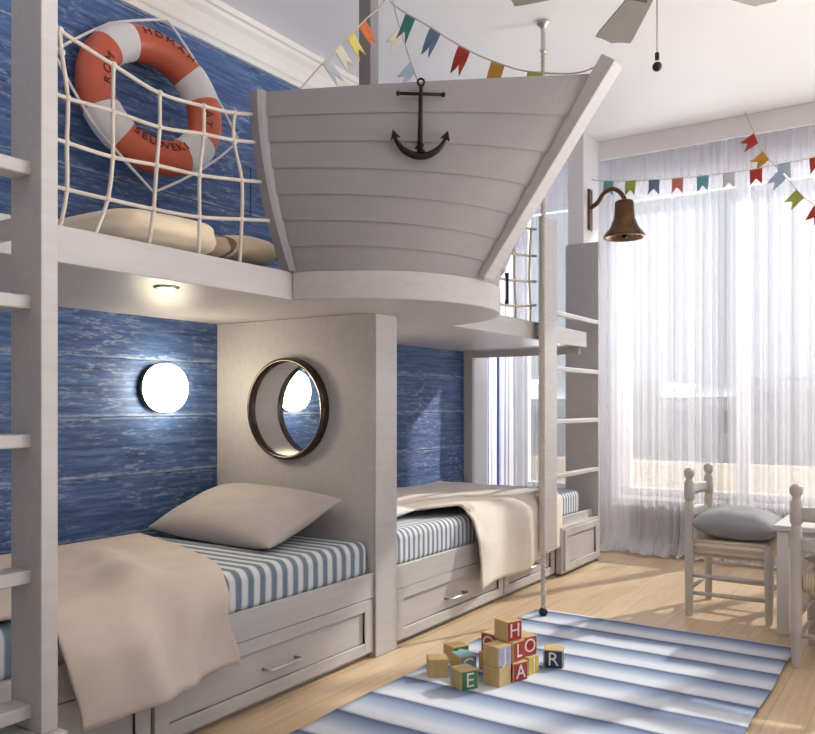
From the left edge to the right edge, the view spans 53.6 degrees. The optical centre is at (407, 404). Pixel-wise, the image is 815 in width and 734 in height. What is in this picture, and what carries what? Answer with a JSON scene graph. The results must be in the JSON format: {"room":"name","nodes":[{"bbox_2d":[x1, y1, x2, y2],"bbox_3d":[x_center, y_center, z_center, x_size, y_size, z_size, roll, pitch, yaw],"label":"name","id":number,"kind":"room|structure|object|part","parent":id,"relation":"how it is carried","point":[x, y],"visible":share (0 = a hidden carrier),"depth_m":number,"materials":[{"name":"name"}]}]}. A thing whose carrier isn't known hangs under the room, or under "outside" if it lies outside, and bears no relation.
{"room":"children's bedroom","nodes":[
{"label":"children's bedroom","id":0,"kind":"room"},
{"bbox_2d":[0,0,463,554],"bbox_3d":[-1.312,-0.475,4.138,0.142,3.350,7.850,0,0,34],"label":"wall","id":1,"kind":"structure","parent":0,"point":[123,464],"depth_m":4.00,"materials":[{"name":"blue wood"}]},
{"bbox_2d":[58,18,238,192],"bbox_3d":[-1.228,-1.457,3.883,0.959,0.938,0.275,0,0,-45],"label":"life ring","id":2,"kind":"object","parent":1,"relation":"hanging from","point":[121,42],"visible":0.87,"depth_m":3.80,"materials":[{"name":"orange paint"}]},
{"bbox_2d":[137,364,187,411],"bbox_3d":[-1.220,-0.085,4.046,0.129,0.244,0.244,0,0,34],"label":"wall lamp","id":3,"kind":"object","parent":1,"relation":"attached to","point":[160,387],"visible":1,"depth_m":3.98,"materials":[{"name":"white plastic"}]},
{"bbox_2d":[121,0,358,88],"bbox_3d":[-1.209,-2.053,4.069,0.110,0.195,7.850,0,0,34],"label":"trim","id":4,"kind":"structure","parent":1,"relation":"attached to","point":[216,23],"depth_m":4.52,"materials":[{"name":"paint"}]},
{"bbox_2d":[283,371,310,410],"bbox_3d":[-0.690,-0.085,4.847,0.129,0.244,0.244,0,0,34],"label":"wall lamp","id":5,"kind":"object","parent":1,"relation":"attached to","point":[298,392],"visible":0.59,"depth_m":4.80,"materials":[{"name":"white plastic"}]},
{"bbox_2d":[472,351,486,483],"bbox_3d":[0.574,-0.475,6.802,0.105,3.350,0.225,0,0,34],"label":"wall","id":6,"kind":"structure","parent":0,"point":[480,364],"depth_m":6.76,"materials":[{"name":"paint"}]},
{"bbox_2d":[191,549,814,733],"bbox_3d":[1.324,1.260,2.542,6.600,0.120,8.100,0,0,34],"label":"floor","id":7,"kind":"structure","parent":0,"point":[625,586],"depth_m":4.41,"materials":[{"name":"brown wood"}]},
{"bbox_2d":[0,0,599,733],"bbox_3d":[-0.252,-0.475,4.154,1.618,3.350,5.408,0,0,34],"label":"bunk bed","id":8,"kind":"object","parent":7,"relation":"on","point":[344,328],"visible":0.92,"depth_m":3.90,"materials":[{"name":"white paint"}]},
{"bbox_2d":[0,0,57,733],"bbox_3d":[-1.220,-0.634,2.009,0.252,3.029,0.603,0,0,34],"label":"ladder","id":9,"kind":"object","parent":8,"relation":"attached to","point":[31,229],"visible":1,"depth_m":2.18,"materials":[{"name":"white paint"}]},
{"bbox_3d":[-1.208,1.044,2.272,0.023,0.258,1.169,0,0,34],"label":"drawer","id":10,"kind":"part","parent":8,"relation":"part of","materials":[{"name":"white paint"}]},
{"bbox_2d":[58,26,269,261],"bbox_3d":[-0.829,-0.874,2.863,0.023,0.663,1.064,0,0,34],"label":"net","id":11,"kind":"object","parent":8,"relation":"attached to","point":[66,142],"visible":0.94,"depth_m":2.77,"materials":[{"name":"fabric"}]},
{"bbox_3d":[-1.067,-0.857,2.504,0.023,0.626,0.050,0,0,34],"label":"vertical cord","id":12,"kind":"part","parent":11,"relation":"part of","materials":[{"name":"fabric"}]},
{"bbox_3d":[-0.985,-0.836,2.627,0.023,0.588,0.089,0,0,34],"label":"vertical cord","id":13,"kind":"part","parent":11,"relation":"part of","materials":[{"name":"fabric"}]},
{"bbox_3d":[-0.875,-0.821,2.793,0.023,0.554,0.065,0,0,34],"label":"vertical cord","id":14,"kind":"part","parent":11,"relation":"part of","materials":[{"name":"fabric"}]},
{"bbox_3d":[-0.857,-1.143,2.821,0.014,0.127,0.965,0,0,34],"label":"horizontal cord","id":15,"kind":"part","parent":11,"relation":"part of","materials":[{"name":"fabric"}]},
{"bbox_3d":[-0.853,-1.003,2.827,0.014,0.108,0.972,0,0,34],"label":"horizontal cord","id":16,"kind":"part","parent":11,"relation":"part of","materials":[{"name":"fabric"}]},
{"bbox_3d":[-0.842,-0.857,2.843,0.014,0.099,1.011,0,0,34],"label":"horizontal cord","id":17,"kind":"part","parent":11,"relation":"part of","materials":[{"name":"fabric"}]},
{"bbox_3d":[-0.828,-0.713,2.864,0.014,0.096,1.061,0,0,34],"label":"horizontal cord","id":18,"kind":"part","parent":11,"relation":"part of","materials":[{"name":"fabric"}]},
{"bbox_3d":[-0.758,-0.830,2.970,0.023,0.570,0.043,0,0,34],"label":"vertical cord","id":19,"kind":"part","parent":11,"relation":"part of","materials":[{"name":"fabric"}]},
{"bbox_3d":[-0.657,-0.841,3.123,0.023,0.592,0.066,0,0,34],"label":"vertical cord","id":20,"kind":"part","parent":11,"relation":"part of","materials":[{"name":"fabric"}]},
{"bbox_2d":[153,285,179,289],"bbox_3d":[-0.902,-0.440,3.020,0.096,0.008,0.096,0,0,34],"label":"recessed light","id":21,"kind":"object","parent":8,"relation":"attached to","point":[159,287],"visible":1,"depth_m":3.00,"materials":[{"name":"silver metal"}]},
{"bbox_2d":[0,534,365,680],"bbox_3d":[-1.266,0.738,3.110,0.995,0.179,2.428,0,0,34],"label":"mattress","id":22,"kind":"object","parent":8,"relation":"on","point":[298,564],"visible":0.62,"depth_m":3.45,"materials":[{"name":"fabric"}]},
{"bbox_2d":[0,533,240,732],"bbox_3d":[-1.260,0.761,2.855,1.147,0.439,1.650,0,0,34],"label":"blanket","id":23,"kind":"object","parent":22,"relation":"on","point":[143,618],"visible":0.88,"depth_m":2.69,"materials":[{"name":"beige fabric"}]},
{"bbox_2d":[148,483,341,548],"bbox_3d":[-0.797,0.528,3.922,0.848,0.260,0.482,0,0,36],"label":"pillow","id":24,"kind":"object","parent":22,"relation":"on","point":[243,515],"visible":1,"depth_m":3.76,"materials":[{"name":"beige fabric"}]},
{"bbox_3d":[-0.524,1.044,3.304,0.023,0.258,1.274,0,0,34],"label":"drawer","id":25,"kind":"part","parent":8,"relation":"part of","materials":[{"name":"white paint"}]},
{"bbox_3d":[-0.506,1.056,3.292,0.048,0.014,0.204,0,0,34],"label":"handle","id":26,"kind":"part","parent":8,"relation":"part of","materials":[{"name":"silver metal"}]},
{"bbox_2d":[249,54,621,285],"bbox_3d":[0.342,-0.975,3.563,1.205,0.853,1.698,0,0,34],"label":"boat bow","id":27,"kind":"object","parent":8,"relation":"on","point":[336,190],"visible":0.94,"depth_m":3.23,"materials":[{"name":"grey paint"}]},
{"bbox_2d":[391,78,449,159],"bbox_3d":[0.050,-1.115,3.157,0.232,0.306,0.072,0,0,-4],"label":"anchor","id":28,"kind":"object","parent":27,"relation":"attached to","point":[420,154],"visible":1,"depth_m":3.15,"materials":[{"name":"metal"}]},
{"bbox_3d":[0.049,-1.007,3.168,0.211,0.089,0.031,0,0,-4],"label":"arm","id":29,"kind":"part","parent":28,"relation":"part of","materials":[{"name":"metal"}]},
{"bbox_3d":[0.580,-0.979,3.406,0.636,0.847,0.096,0,0,34],"label":"stem","id":30,"kind":"part","parent":27,"relation":"part of","materials":[{"name":"white paint"}]},
{"bbox_3d":[0.258,1.044,4.486,0.023,0.258,1.169,0,0,34],"label":"drawer","id":31,"kind":"part","parent":8,"relation":"part of","materials":[{"name":"white paint"}]},
{"bbox_3d":[0.277,1.056,4.473,0.048,0.014,0.204,0,0,34],"label":"handle","id":32,"kind":"part","parent":8,"relation":"part of","materials":[{"name":"silver metal"}]},
{"bbox_2d":[397,484,578,564],"bbox_3d":[0.204,0.731,5.329,0.995,0.192,2.490,0,0,34],"label":"mattress","id":33,"kind":"object","parent":8,"relation":"on","point":[420,533],"visible":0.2,"depth_m":4.47,"materials":[{"name":"white fabric"}]},
{"bbox_2d":[397,506,414,516],"bbox_3d":[-0.394,0.601,4.531,0.769,0.116,0.441,0,0,34],"label":"pillow","id":34,"kind":"object","parent":33,"relation":"on","point":[401,510],"visible":0.06,"depth_m":4.45,"materials":[{"name":"white fabric"}]},
{"bbox_2d":[397,481,561,588],"bbox_3d":[0.160,0.803,5.112,1.062,0.482,1.902,0,0,34],"label":"blanket","id":35,"kind":"object","parent":33,"relation":"on","point":[505,519],"visible":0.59,"depth_m":5.00,"materials":[{"name":"beige fabric"}]},
{"bbox_2d":[497,227,536,320],"bbox_3d":[0.538,-0.866,4.915,0.039,0.645,1.192,0,0,34],"label":"net","id":36,"kind":"object","parent":8,"relation":"attached to","point":[514,280],"visible":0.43,"depth_m":5.18,"materials":[{"name":"fabric"}]},
{"bbox_3d":[0.690,-0.850,5.156,0.027,0.613,0.052,0,0,34],"label":"vertical cord","id":37,"kind":"part","parent":36,"relation":"part of","materials":[{"name":"fabric"}]},
{"bbox_3d":[0.533,-0.805,4.919,0.016,0.066,1.192,0,0,34],"label":"horizontal cord","id":38,"kind":"part","parent":36,"relation":"part of","materials":[{"name":"fabric"}]},
{"bbox_3d":[0.533,-0.645,4.919,0.016,0.066,1.192,0,0,34],"label":"horizontal cord","id":39,"kind":"part","parent":36,"relation":"part of","materials":[{"name":"fabric"}]},
{"bbox_3d":[0.533,-0.975,4.919,0.016,0.066,1.192,0,0,34],"label":"horizontal cord","id":40,"kind":"part","parent":36,"relation":"part of","materials":[{"name":"fabric"}]},
{"bbox_3d":[0.812,-0.863,5.340,0.027,0.636,0.055,0,0,34],"label":"vertical cord","id":41,"kind":"part","parent":36,"relation":"part of","materials":[{"name":"fabric"}]},
{"bbox_3d":[0.924,-0.413,6.399,0.925,0.054,0.030,0,0,34],"label":"head rail","id":42,"kind":"part","parent":8,"relation":"part of","materials":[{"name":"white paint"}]},
{"bbox_3d":[0.804,1.044,5.309,0.023,0.258,0.774,0,0,34],"label":"drawer","id":43,"kind":"part","parent":8,"relation":"part of","materials":[{"name":"white paint"}]},
{"bbox_3d":[0.822,1.056,5.297,0.048,0.014,0.204,0,0,34],"label":"handle","id":44,"kind":"part","parent":8,"relation":"part of","materials":[{"name":"silver metal"}]},
{"bbox_3d":[0.936,-0.140,5.374,0.045,2.200,0.205,0,0,34],"label":"corner post","id":45,"kind":"part","parent":8,"relation":"part of","materials":[{"name":"white paint"}]},
{"bbox_2d":[557,310,597,478],"bbox_3d":[1.200,-0.150,5.853,0.053,1.900,0.905,0,0,34],"label":"ladder","id":46,"kind":"object","parent":8,"relation":"attached to","point":[561,314],"visible":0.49,"depth_m":5.86,"materials":[{"name":"white paint"}]},
{"bbox_3d":[1.273,1.018,5.910,0.023,0.291,0.654,0,0,34],"label":"drawer","id":47,"kind":"part","parent":8,"relation":"part of","materials":[{"name":"white paint"}]},
{"bbox_3d":[1.367,-0.030,6.302,0.270,2.460,0.038,0,0,34],"label":"panel","id":48,"kind":"part","parent":8,"relation":"part of","materials":[{"name":"white paint"}]},
{"bbox_3d":[-0.610,-0.551,4.213,0.830,0.098,4.850,0,0,34],"label":"mattress","id":49,"kind":"object","parent":8,"relation":"on","visible":0},
{"bbox_2d":[58,208,215,253],"bbox_3d":[-1.175,-0.671,3.295,0.780,0.152,0.491,0,0,34],"label":"pillow","id":50,"kind":"object","parent":49,"relation":"on","point":[170,231],"visible":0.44,"depth_m":3.02,"materials":[{"name":"beige fabric"}]},
{"bbox_2d":[205,235,236,258],"bbox_3d":[-0.968,-0.658,3.499,0.650,0.127,0.065,0,0,34],"label":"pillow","id":51,"kind":"object","parent":49,"relation":"on","point":[225,247],"visible":0.12,"depth_m":3.34,"materials":[{"name":"beige fabric"}]},
{"bbox_2d":[223,235,276,265],"bbox_3d":[-0.856,-0.671,3.636,0.630,0.150,0.311,0,0,34],"label":"pillow","id":52,"kind":"object","parent":49,"relation":"on","point":[255,251],"visible":0.18,"depth_m":3.45,"materials":[{"name":"beige fabric"}]},
{"bbox_2d":[289,609,790,733],"bbox_3d":[0.474,1.185,3.029,1.373,0.013,3.079,0,0,34],"label":"rug","id":53,"kind":"object","parent":7,"relation":"on","point":[616,676],"visible":0.84,"depth_m":3.31,"materials":[{"name":"blue fabric"}]},
{"bbox_2d":[426,654,448,677],"bbox_3d":[0.131,1.145,3.533,0.086,0.086,0.086,0,0,-6],"label":"block","id":54,"kind":"object","parent":53,"relation":"on","point":[437,665],"visible":1,"depth_m":3.49,"materials":[{"name":"brown wood"}]},
{"bbox_2d":[443,641,468,663],"bbox_3d":[0.223,1.145,3.720,0.086,0.086,0.092,0,0,-30],"label":"block","id":55,"kind":"object","parent":53,"relation":"on","point":[448,647],"visible":0.5,"depth_m":3.70,"materials":[{"name":"brown wood"}]},
{"bbox_3d":[0.245,1.145,3.683,0.077,0.077,0.003,0,0,-30],"label":"panel","id":56,"kind":"part","parent":55,"relation":"part of","materials":[{"name":"green paint"}]},
{"bbox_2d":[451,649,475,667],"bbox_3d":[0.248,1.144,3.584,0.086,0.087,0.092,0,0,-25],"label":"block","id":57,"kind":"object","parent":53,"relation":"on","point":[459,657],"visible":0.61,"depth_m":3.56,"materials":[{"name":"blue wood"}]},
{"bbox_3d":[0.248,1.102,3.584,0.077,0.003,0.077,0,0,-24],"label":"panel","id":58,"kind":"part","parent":57,"relation":"part of","materials":[{"name":"blue paint"}]},
{"bbox_3d":[0.266,1.145,3.545,0.077,0.077,0.003,0,0,-25],"label":"panel","id":59,"kind":"part","parent":57,"relation":"part of","materials":[{"name":"blue wood"}]},
{"bbox_2d":[450,663,477,690],"bbox_3d":[0.238,1.145,3.387,0.086,0.086,0.092,0,0,-29],"label":"block","id":60,"kind":"object","parent":53,"relation":"on","point":[463,677],"visible":1,"depth_m":3.36,"materials":[{"name":"brown wood"}]},
{"bbox_3d":[0.258,1.145,3.349,0.077,0.077,0.003,0,0,-29],"label":"panel","id":61,"kind":"part","parent":60,"relation":"part of","materials":[{"name":"green wood"}]},
{"bbox_2d":[479,651,483,669],"bbox_3d":[0.379,1.145,3.618,0.086,0.086,0.086,0,0,39],"label":"block","id":62,"kind":"object","parent":53,"relation":"on","point":[481,664],"visible":0.2,"depth_m":3.60,"materials":[{"name":"brown wood"}]},
{"bbox_2d":[481,628,496,650],"bbox_3d":[0.390,1.058,3.616,0.092,0.086,0.092,0,0,42],"label":"block","id":63,"kind":"object","parent":62,"relation":"on","point":[487,636],"visible":0.29,"depth_m":3.60,"materials":[{"name":"brown wood"}]},
{"bbox_3d":[0.361,1.058,3.585,0.077,0.077,0.003,0,0,43],"label":"panel","id":64,"kind":"part","parent":63,"relation":"part of","materials":[{"name":"red paint"}]},
{"bbox_2d":[483,664,510,687],"bbox_3d":[0.380,1.145,3.426,0.086,0.086,0.086,0,0,42],"label":"block","id":65,"kind":"object","parent":53,"relation":"on","point":[492,676],"visible":0.86,"depth_m":3.40,"materials":[{"name":"brown wood"}]},
{"bbox_2d":[483,640,510,667],"bbox_3d":[0.381,1.059,3.430,0.086,0.088,0.092,0,0,-42],"label":"block","id":66,"kind":"object","parent":65,"relation":"on","point":[497,654],"visible":1,"depth_m":3.40,"materials":[{"name":"brown wood"}]},
{"bbox_3d":[0.409,1.058,3.399,0.077,0.077,0.003,0,0,-43],"label":"panel","id":67,"kind":"part","parent":66,"relation":"part of","materials":[{"name":"purple paint"}]},
{"bbox_2d":[511,659,526,681],"bbox_3d":[0.459,1.145,3.493,0.092,0.086,0.092,0,0,-37],"label":"block","id":68,"kind":"object","parent":53,"relation":"on","point":[519,668],"visible":0.62,"depth_m":3.45,"materials":[{"name":"brown wood"}]},
{"bbox_2d":[497,639,524,662],"bbox_3d":[0.449,1.058,3.503,0.092,0.086,0.086,0,0,44],"label":"block","id":69,"kind":"object","parent":68,"relation":"on","point":[517,646],"visible":0.59,"depth_m":3.47,"materials":[{"name":"brown wood"}]},
{"bbox_2d":[494,615,521,641],"bbox_3d":[0.437,0.973,3.510,0.086,0.086,0.092,0,0,-34],"label":"block","id":70,"kind":"object","parent":69,"relation":"on","point":[508,628],"visible":1,"depth_m":3.48,"materials":[{"name":"brown wood"}]},
{"bbox_3d":[0.461,0.973,3.475,0.077,0.077,0.003,0,0,-34],"label":"panel","id":71,"kind":"part","parent":70,"relation":"part of","materials":[{"name":"red wood"}]},
{"bbox_3d":[0.480,1.058,3.473,0.003,0.077,0.077,0,0,44],"label":"panel","id":72,"kind":"part","parent":69,"relation":"part of","materials":[{"name":"red wood"}]},
{"bbox_3d":[0.425,1.145,3.468,0.003,0.077,0.077,0,0,-37],"label":"panel","id":73,"kind":"part","parent":68,"relation":"part of","materials":[{"name":"beige wood"}]},
{"bbox_2d":[524,653,538,675],"bbox_3d":[0.522,1.145,3.574,0.092,0.086,0.086,0,0,42],"label":"block","id":74,"kind":"object","parent":53,"relation":"on","point":[532,660],"visible":0.44,"depth_m":3.54,"materials":[{"name":"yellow wood"}]},
{"bbox_2d":[522,630,536,655],"bbox_3d":[0.513,1.058,3.580,0.092,0.086,0.092,0,0,-34],"label":"block","id":75,"kind":"object","parent":74,"relation":"on","point":[530,639],"visible":0.54,"depth_m":3.55,"materials":[{"name":"brown wood"}]},
{"bbox_3d":[0.537,1.058,3.545,0.077,0.077,0.003,0,0,-34],"label":"panel","id":76,"kind":"part","parent":75,"relation":"part of","materials":[{"name":"red wood"}]},
{"bbox_3d":[0.554,1.145,3.546,0.003,0.077,0.077,0,0,41],"label":"panel","id":77,"kind":"part","parent":74,"relation":"part of","materials":[{"name":"yellow wood"}]},
{"bbox_2d":[543,644,564,668],"bbox_3d":[0.666,1.145,3.667,0.092,0.086,0.092,0,0,16],"label":"block","id":78,"kind":"object","parent":53,"relation":"on","point":[553,655],"visible":1,"depth_m":3.63,"materials":[{"name":"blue wood"}]},
{"bbox_3d":[0.654,1.145,3.626,0.077,0.077,0.003,0,0,16],"label":"panel","id":79,"kind":"part","parent":78,"relation":"part of","materials":[{"name":"blue paint"}]},
{"bbox_2d":[684,463,776,625],"bbox_3d":[1.908,0.779,4.692,0.480,0.842,0.519,0,0,34],"label":"chair","id":80,"kind":"object","parent":7,"relation":"on","point":[710,547],"visible":0.8,"depth_m":4.59,"materials":[{"name":"paint"}]},
{"bbox_3d":[1.610,0.779,4.613,0.059,0.842,0.059,0,0,34],"label":"post","id":81,"kind":"part","parent":80,"relation":"part of","materials":[{"name":"paint"}]},
{"bbox_3d":[1.864,0.779,4.997,0.059,0.842,0.059,0,0,34],"label":"post","id":82,"kind":"part","parent":80,"relation":"part of","materials":[{"name":"paint"}]},
{"bbox_3d":[1.916,0.818,4.686,0.440,0.105,0.440,0,0,34],"label":"rush seat","id":83,"kind":"part","parent":80,"relation":"part of","materials":[{"name":"beige wicker"}]},
{"bbox_2d":[692,505,781,541],"bbox_3d":[1.917,0.683,4.673,0.461,0.194,0.452,0,0,31],"label":"seat cushion","id":84,"kind":"object","parent":80,"relation":"on","point":[745,523],"visible":0.94,"depth_m":4.52,"materials":[{"name":"grey fabric"}]},
{"bbox_3d":[1.968,0.985,4.394,0.050,0.430,0.050,0,0,34],"label":"leg","id":85,"kind":"part","parent":80,"relation":"part of","materials":[{"name":"paint"}]},
{"bbox_2d":[773,514,814,635],"bbox_3d":[2.595,0.912,4.266,1.085,0.575,0.860,0,0,34],"label":"table","id":86,"kind":"object","parent":7,"relation":"on","point":[782,527],"visible":0.55,"depth_m":4.19,"materials":[{"name":"paint"}]},
{"bbox_3d":[1.968,0.927,4.220,0.060,0.546,0.060,0,0,34],"label":"leg","id":87,"kind":"part","parent":86,"relation":"part of","materials":[{"name":"paint"}]},
{"bbox_3d":[2.393,0.927,4.862,0.060,0.546,0.060,0,0,34],"label":"leg","id":88,"kind":"part","parent":86,"relation":"part of","materials":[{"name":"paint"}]},
{"bbox_2d":[789,483,814,668],"bbox_3d":[2.081,0.779,3.731,0.519,0.842,0.480,0,0,34],"label":"chair","id":89,"kind":"object","parent":7,"relation":"on","point":[798,514],"visible":0.94,"depth_m":3.67,"materials":[{"name":"paint"}]},
{"bbox_3d":[1.776,0.779,3.687,0.059,0.842,0.059,0,0,34],"label":"post","id":90,"kind":"part","parent":89,"relation":"part of","materials":[{"name":"paint"}]},
{"bbox_3d":[2.087,0.818,3.739,0.440,0.105,0.440,0,0,34],"label":"rush seat","id":91,"kind":"part","parent":89,"relation":"part of","materials":[{"name":"beige wicker"}]},
{"bbox_2d":[804,553,814,563],"bbox_3d":[2.098,0.697,3.738,0.432,0.156,0.423,0,0,32],"label":"seat cushion","id":92,"kind":"object","parent":89,"relation":"on","point":[810,557],"visible":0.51,"depth_m":3.67,"materials":[{"name":"grey fabric"}]},
{"bbox_3d":[2.021,0.985,4.029,0.050,0.430,0.050,0,0,34],"label":"leg","id":93,"kind":"part","parent":89,"relation":"part of","materials":[{"name":"paint"}]},
{"bbox_2d":[220,0,814,152],"bbox_3d":[1.324,-2.210,2.542,6.600,0.120,8.100,0,0,34],"label":"ceiling","id":94,"kind":"structure","parent":0,"point":[719,59],"depth_m":4.81,"materials":[{"name":"paint"}]},
{"bbox_2d":[300,0,384,88],"bbox_3d":[-0.261,-1.701,3.521,0.060,0.897,0.709,0,0,25],"label":"garland","id":95,"kind":"object","parent":94,"relation":"hanging from","point":[364,27],"visible":1,"depth_m":3.52,"materials":[{"name":"coloured cotton fabric"},{"name":"cotton cord"}]},
{"bbox_2d":[386,0,416,82],"bbox_3d":[0.084,-1.674,3.952,0.416,0.952,0.052,0,0,-22],"label":"garland","id":96,"kind":"object","parent":94,"relation":"hanging from","point":[408,71],"visible":0.56,"depth_m":3.91,"materials":[{"name":"fabric"}]},
{"bbox_2d":[389,0,593,77],"bbox_3d":[0.329,-1.711,3.521,1.082,0.876,0.072,0,0,32],"label":"garland","id":97,"kind":"object","parent":94,"relation":"hanging from","point":[496,69],"visible":0.8,"depth_m":3.58,"materials":[{"name":"coloured cotton fabric"},{"name":"cotton cord"}]},
{"bbox_2d":[487,255,513,485],"bbox_3d":[0.787,-0.720,6.875,0.258,2.840,0.040,0,0,34],"label":"striped curtain","id":98,"kind":"object","parent":94,"relation":"hanging from","point":[499,369],"visible":0.56,"depth_m":6.86,"materials":[{"name":"white fabric"}]},
{"bbox_2d":[537,19,549,615],"bbox_3d":[0.762,-0.483,4.527,0.071,3.338,0.071,0,0,34],"label":"pole","id":99,"kind":"object","parent":94,"relation":"hanging from","point":[542,23],"visible":0.8,"depth_m":4.52,"materials":[{"name":"silver metal"}]},
{"bbox_2d":[511,0,776,71],"bbox_3d":[1.080,-1.810,3.530,1.292,0.683,1.257,0,0,34],"label":"ceiling fan","id":100,"kind":"object","parent":94,"relation":"hanging from","point":[623,25],"visible":1,"depth_m":3.94,"materials":[{"name":"wood"}]},
{"bbox_3d":[0.702,-1.909,3.682,0.519,0.038,0.184,0,0,15],"label":"blade","id":101,"kind":"part","parent":100,"relation":"part of","materials":[{"name":"paint"}]},
{"bbox_3d":[1.085,-1.909,3.992,0.184,0.038,0.519,0,0,-3],"label":"blade","id":102,"kind":"part","parent":100,"relation":"part of","materials":[{"name":"paint"}]},
{"bbox_3d":[1.099,-1.688,3.554,0.008,0.325,0.007,0,0,-11],"label":"pull chain","id":103,"kind":"part","parent":100,"relation":"part of","materials":[{"name":"silver metal"}]},
{"bbox_3d":[1.099,-1.510,3.554,0.042,0.081,0.042,0,0,34],"label":"pull knob","id":104,"kind":"part","parent":100,"relation":"part of","materials":[{"name":"black plastic"}]},
{"bbox_3d":[1.499,-1.909,3.723,0.519,0.038,0.184,0,0,-21],"label":"blade","id":105,"kind":"part","parent":100,"relation":"part of","materials":[{"name":"paint"}]},
{"bbox_2d":[600,140,723,560],"bbox_3d":[1.983,-0.478,6.365,0.954,3.333,0.282,0,0,30],"label":"sheer curtain","id":106,"kind":"object","parent":94,"relation":"hanging from","point":[665,288],"visible":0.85,"depth_m":6.45,"materials":[{"name":"white fabric"}]},
{"bbox_2d":[592,156,814,194],"bbox_3d":[2.781,-1.865,5.594,3.144,0.575,0.040,0,0,34],"label":"garland","id":107,"kind":"object","parent":94,"relation":"hanging from","point":[729,177],"visible":0.97,"depth_m":5.97,"materials":[{"name":"fabric"}]},
{"bbox_2d":[599,102,814,160],"bbox_3d":[3.463,-2.072,5.353,4.538,0.155,0.020,0,0,34],"label":"trim","id":108,"kind":"structure","parent":94,"relation":"attached to","point":[801,115],"depth_m":6.12,"materials":[{"name":"paint"}]},
{"bbox_2d":[721,124,814,566],"bbox_3d":[2.751,-0.478,5.835,0.932,3.333,0.327,0,0,34],"label":"sheer curtain","id":109,"kind":"object","parent":94,"relation":"hanging from","point":[771,245],"visible":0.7,"depth_m":6.00,"materials":[{"name":"white fabric"}]},
{"bbox_2d":[741,112,814,224],"bbox_3d":[3.213,-1.621,5.429,1.844,1.060,0.038,0,0,34],"label":"garland","id":110,"kind":"object","parent":94,"relation":"hanging from","point":[796,197],"visible":0.97,"depth_m":5.81,"materials":[{"name":"fabric"}]},
{"bbox_2d":[568,131,597,244],"bbox_3d":[1.416,-0.475,6.493,0.130,3.350,0.330,0,0,34],"label":"wall pier","id":111,"kind":"object","parent":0,"point":[583,159],"visible":0.23,"depth_m":6.37,"materials":[{"name":"paint"}]},
{"bbox_2d":[588,187,645,241],"bbox_3d":[1.630,-1.502,6.297,0.447,0.427,0.320,0,0,34],"label":"brass bell","id":112,"kind":"object","parent":111,"relation":"attached to","point":[624,227],"visible":1,"depth_m":6.22,"materials":[{"name":"brown metal"}]},
{"bbox_3d":[1.452,-1.550,6.415,0.020,0.330,0.076,0,0,34],"label":"plate","id":113,"kind":"part","parent":112,"relation":"part of","materials":[{"name":"brown metal"}]},
{"bbox_3d":[1.573,-1.628,6.335,0.304,0.159,0.036,0,0,34],"label":"bracket arm","id":114,"kind":"part","parent":112,"relation":"part of","materials":[{"name":"brown metal"}]},
{"bbox_2d":[513,139,727,544],"bbox_3d":[3.548,-0.475,5.746,6.430,3.350,0.200,0,0,34],"label":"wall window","id":115,"kind":"structure","parent":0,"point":[557,193],"depth_m":7.05,"materials":[{"name":"paint"}]},
{"bbox_2d":[522,203,567,488],"bbox_3d":[1.308,-0.500,7.146,0.730,2.560,0.160,0,0,34],"label":"window","id":116,"kind":"structure","parent":115,"relation":"attached to","point":[526,360],"depth_m":7.33,"materials":[{"name":"paint"}]},
{"bbox_2d":[724,185,726,504],"bbox_3d":[3.543,-0.500,5.666,4.210,2.560,0.160,0,0,34],"label":"window","id":117,"kind":"structure","parent":115,"relation":"attached to","point":[725,187],"depth_m":6.37,"materials":[{"name":"paint"}]},
{"label":"outside","id":118,"kind":"structure","parent":0,"visible":0},
{"bbox_2d":[531,379,538,398],"bbox_3d":[1.246,0.780,37.557,8.900,3.840,4.400,0,0,34],"label":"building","id":119,"kind":"structure","parent":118,"point":[533,382],"depth_m":36.49,"materials":[{"name":"white"}]},
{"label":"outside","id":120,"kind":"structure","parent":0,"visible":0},
{"bbox_2d":[531,399,565,456],"bbox_3d":[6.540,1.230,34.051,4.400,2.940,4.400,0,0,34],"label":"building","id":121,"kind":"structure","parent":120,"point":[561,403],"depth_m":32.04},
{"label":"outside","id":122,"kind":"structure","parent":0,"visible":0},
{"bbox_2d":[724,397,726,462],"bbox_3d":[11.626,1.205,30.682,3.000,2.990,4.400,0,0,34],"label":"building","id":123,"kind":"structure","parent":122,"point":[725,398],"depth_m":28.52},
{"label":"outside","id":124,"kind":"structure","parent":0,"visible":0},
{"bbox_3d":[4.155,1.350,6.274,12.000,0.100,1.250,0,0,34],"label":"ground","id":125,"kind":"structure","parent":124,"visible":0},
{"bbox_2d":[531,456,726,491],"bbox_3d":[4.459,0.930,6.732,12.000,0.740,0.150,0,0,34],"label":"wall","id":126,"kind":"structure","parent":125,"relation":"on","point":[561,461],"depth_m":8.54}
]}

